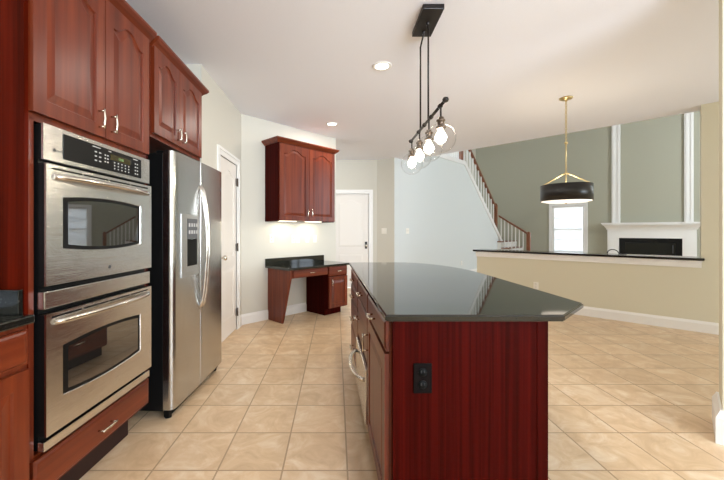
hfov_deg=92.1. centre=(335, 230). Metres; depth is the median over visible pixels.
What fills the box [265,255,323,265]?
backsplash
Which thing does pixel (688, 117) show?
trim
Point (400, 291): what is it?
countertop
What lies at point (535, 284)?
outlet
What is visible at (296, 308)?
baseboard
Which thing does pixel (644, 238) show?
fireplace
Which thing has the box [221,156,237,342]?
door
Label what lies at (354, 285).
base cabinet
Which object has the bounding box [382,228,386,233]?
light switch
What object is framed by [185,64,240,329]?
wall
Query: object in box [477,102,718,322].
wall
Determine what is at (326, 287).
desk
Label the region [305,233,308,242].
light switch
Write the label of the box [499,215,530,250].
stair railing
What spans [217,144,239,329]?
trim
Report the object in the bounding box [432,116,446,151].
bulb
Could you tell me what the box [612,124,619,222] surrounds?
trim
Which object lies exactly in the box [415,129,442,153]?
bulb
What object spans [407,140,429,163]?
bulb
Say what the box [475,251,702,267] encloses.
trim
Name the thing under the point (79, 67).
tall cabinet
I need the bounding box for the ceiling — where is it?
[125,0,718,159]
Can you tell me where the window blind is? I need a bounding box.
[554,205,582,251]
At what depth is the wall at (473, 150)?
12.92 m
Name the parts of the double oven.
trim, trim, control panel, door, door, handle, handle, touch panel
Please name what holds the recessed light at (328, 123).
in the ceiling
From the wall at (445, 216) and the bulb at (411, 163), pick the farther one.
the wall at (445, 216)
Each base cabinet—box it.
[0,325,28,479]
[348,280,368,424]
[350,269,358,366]
[361,295,547,479]
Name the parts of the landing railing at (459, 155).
newel post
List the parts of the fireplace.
glass, dentil molding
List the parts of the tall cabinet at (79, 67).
panel, door, drawer, handle, handle, handle, door, crown molding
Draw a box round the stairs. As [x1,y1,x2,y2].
[497,240,522,249]
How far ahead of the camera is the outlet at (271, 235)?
4.85 m
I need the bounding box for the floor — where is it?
[79,287,723,479]
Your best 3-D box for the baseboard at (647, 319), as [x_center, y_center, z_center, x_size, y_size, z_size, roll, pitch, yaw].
[5.010,1.153,3.578,7.175,0.135,0.016,0,0,45]
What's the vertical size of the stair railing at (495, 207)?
2.713 m
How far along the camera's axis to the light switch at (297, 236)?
5.17 m
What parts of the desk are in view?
panel, drawer, drawer, door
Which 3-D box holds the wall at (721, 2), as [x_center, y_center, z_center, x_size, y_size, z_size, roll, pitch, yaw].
[3.934,-0.151,0.507,4.532,2.743,0.311,0,0,45]
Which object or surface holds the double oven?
in the tall cabinet at (79, 67)
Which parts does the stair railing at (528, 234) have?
handrail, newel post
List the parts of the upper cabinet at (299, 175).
panel, door, crown molding, door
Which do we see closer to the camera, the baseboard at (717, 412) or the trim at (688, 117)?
the baseboard at (717, 412)
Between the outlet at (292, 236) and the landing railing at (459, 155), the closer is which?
the outlet at (292, 236)
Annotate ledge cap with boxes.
[473,249,704,260]
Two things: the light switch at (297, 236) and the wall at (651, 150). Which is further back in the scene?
the wall at (651, 150)
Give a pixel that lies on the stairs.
(500, 244)
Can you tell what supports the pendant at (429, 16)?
hanging from the ceiling
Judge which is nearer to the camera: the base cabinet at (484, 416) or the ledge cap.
the base cabinet at (484, 416)
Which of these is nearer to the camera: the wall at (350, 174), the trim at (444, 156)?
the wall at (350, 174)
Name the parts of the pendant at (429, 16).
rod, rod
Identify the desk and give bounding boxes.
[268,265,346,323]
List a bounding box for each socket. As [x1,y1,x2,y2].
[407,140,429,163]
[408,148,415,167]
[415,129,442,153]
[419,368,426,376]
[419,380,426,388]
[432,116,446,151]
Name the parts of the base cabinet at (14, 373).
drawer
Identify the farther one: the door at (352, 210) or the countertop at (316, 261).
the door at (352, 210)
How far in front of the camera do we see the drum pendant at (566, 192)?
3.83 m
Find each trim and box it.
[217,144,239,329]
[336,190,372,261]
[436,154,500,240]
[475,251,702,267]
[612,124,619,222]
[684,112,693,221]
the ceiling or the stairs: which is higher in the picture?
the ceiling
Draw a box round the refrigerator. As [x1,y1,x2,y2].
[139,150,220,418]
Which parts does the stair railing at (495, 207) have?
handrail, newel post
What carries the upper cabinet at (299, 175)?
attached to the wall at (256, 247)
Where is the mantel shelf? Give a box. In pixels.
[601,222,699,229]
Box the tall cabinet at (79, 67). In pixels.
[0,0,156,479]
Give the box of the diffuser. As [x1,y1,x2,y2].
[541,199,591,203]
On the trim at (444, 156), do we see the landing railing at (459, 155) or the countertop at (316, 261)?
the landing railing at (459, 155)
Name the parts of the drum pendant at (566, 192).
stem, chain, lamp shade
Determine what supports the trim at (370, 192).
attached to the wall at (350, 174)
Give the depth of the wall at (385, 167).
7.34 m
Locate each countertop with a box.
[0,289,34,332]
[265,255,348,270]
[349,262,582,320]
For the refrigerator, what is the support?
on the floor
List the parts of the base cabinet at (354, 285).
drawer, drawer, drawer, drawer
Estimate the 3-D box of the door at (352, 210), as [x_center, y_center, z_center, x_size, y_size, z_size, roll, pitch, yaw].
[0.315,0.206,7.457,0.772,2.004,0.117,0,0,0]
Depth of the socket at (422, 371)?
1.35 m
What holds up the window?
in the wall at (651, 150)
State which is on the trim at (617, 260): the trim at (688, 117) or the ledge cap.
the ledge cap
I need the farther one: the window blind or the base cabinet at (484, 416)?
the window blind
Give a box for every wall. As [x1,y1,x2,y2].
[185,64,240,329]
[241,114,335,313]
[336,160,376,261]
[377,158,393,261]
[394,156,502,269]
[446,149,475,179]
[476,111,699,256]
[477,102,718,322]
[719,0,723,410]
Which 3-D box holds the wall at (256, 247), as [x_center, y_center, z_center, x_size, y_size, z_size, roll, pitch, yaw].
[-0.659,-0.151,5.176,1.735,2.743,0.120,0,0,-45]
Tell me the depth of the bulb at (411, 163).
2.99 m
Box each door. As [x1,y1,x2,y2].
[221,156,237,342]
[336,194,368,286]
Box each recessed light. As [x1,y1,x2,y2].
[326,122,337,125]
[372,61,391,70]
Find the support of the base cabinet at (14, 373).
on the floor
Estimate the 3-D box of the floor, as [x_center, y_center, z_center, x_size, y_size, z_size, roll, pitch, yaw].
[5.400,1.270,6.400,15.200,0.100,19.200,0,0,0]
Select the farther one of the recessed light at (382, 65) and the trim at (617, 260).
the trim at (617, 260)
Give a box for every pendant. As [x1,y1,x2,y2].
[407,4,448,167]
[540,96,593,203]
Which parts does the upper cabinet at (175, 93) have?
door, crown molding, handle, door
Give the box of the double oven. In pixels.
[34,123,150,451]
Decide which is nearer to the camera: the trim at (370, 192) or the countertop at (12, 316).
the countertop at (12, 316)
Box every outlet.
[270,234,273,242]
[291,235,294,242]
[413,363,431,392]
[533,282,538,289]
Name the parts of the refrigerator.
freezer door, handle, handle, door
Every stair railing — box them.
[463,150,497,228]
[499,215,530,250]
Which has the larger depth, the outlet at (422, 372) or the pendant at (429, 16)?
the pendant at (429, 16)
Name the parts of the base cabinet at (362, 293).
handle, warming drawer, drawer, drawer, drawer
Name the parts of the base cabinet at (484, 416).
handle, handle, drawer, door, panel, corner post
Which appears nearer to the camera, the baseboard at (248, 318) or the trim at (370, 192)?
the baseboard at (248, 318)
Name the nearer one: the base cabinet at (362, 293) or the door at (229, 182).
the base cabinet at (362, 293)
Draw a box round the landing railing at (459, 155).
[445,151,462,159]
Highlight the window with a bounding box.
[549,202,587,252]
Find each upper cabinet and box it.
[149,36,208,161]
[262,136,338,222]
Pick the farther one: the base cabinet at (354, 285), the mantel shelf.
the mantel shelf
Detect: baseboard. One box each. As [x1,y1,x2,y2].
[240,310,267,326]
[285,302,305,315]
[575,306,718,334]
[712,392,723,445]
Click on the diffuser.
(549, 201)
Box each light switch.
[296,235,299,242]
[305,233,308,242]
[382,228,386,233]
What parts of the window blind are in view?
head rail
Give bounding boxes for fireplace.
[601,222,699,256]
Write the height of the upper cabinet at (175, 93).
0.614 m

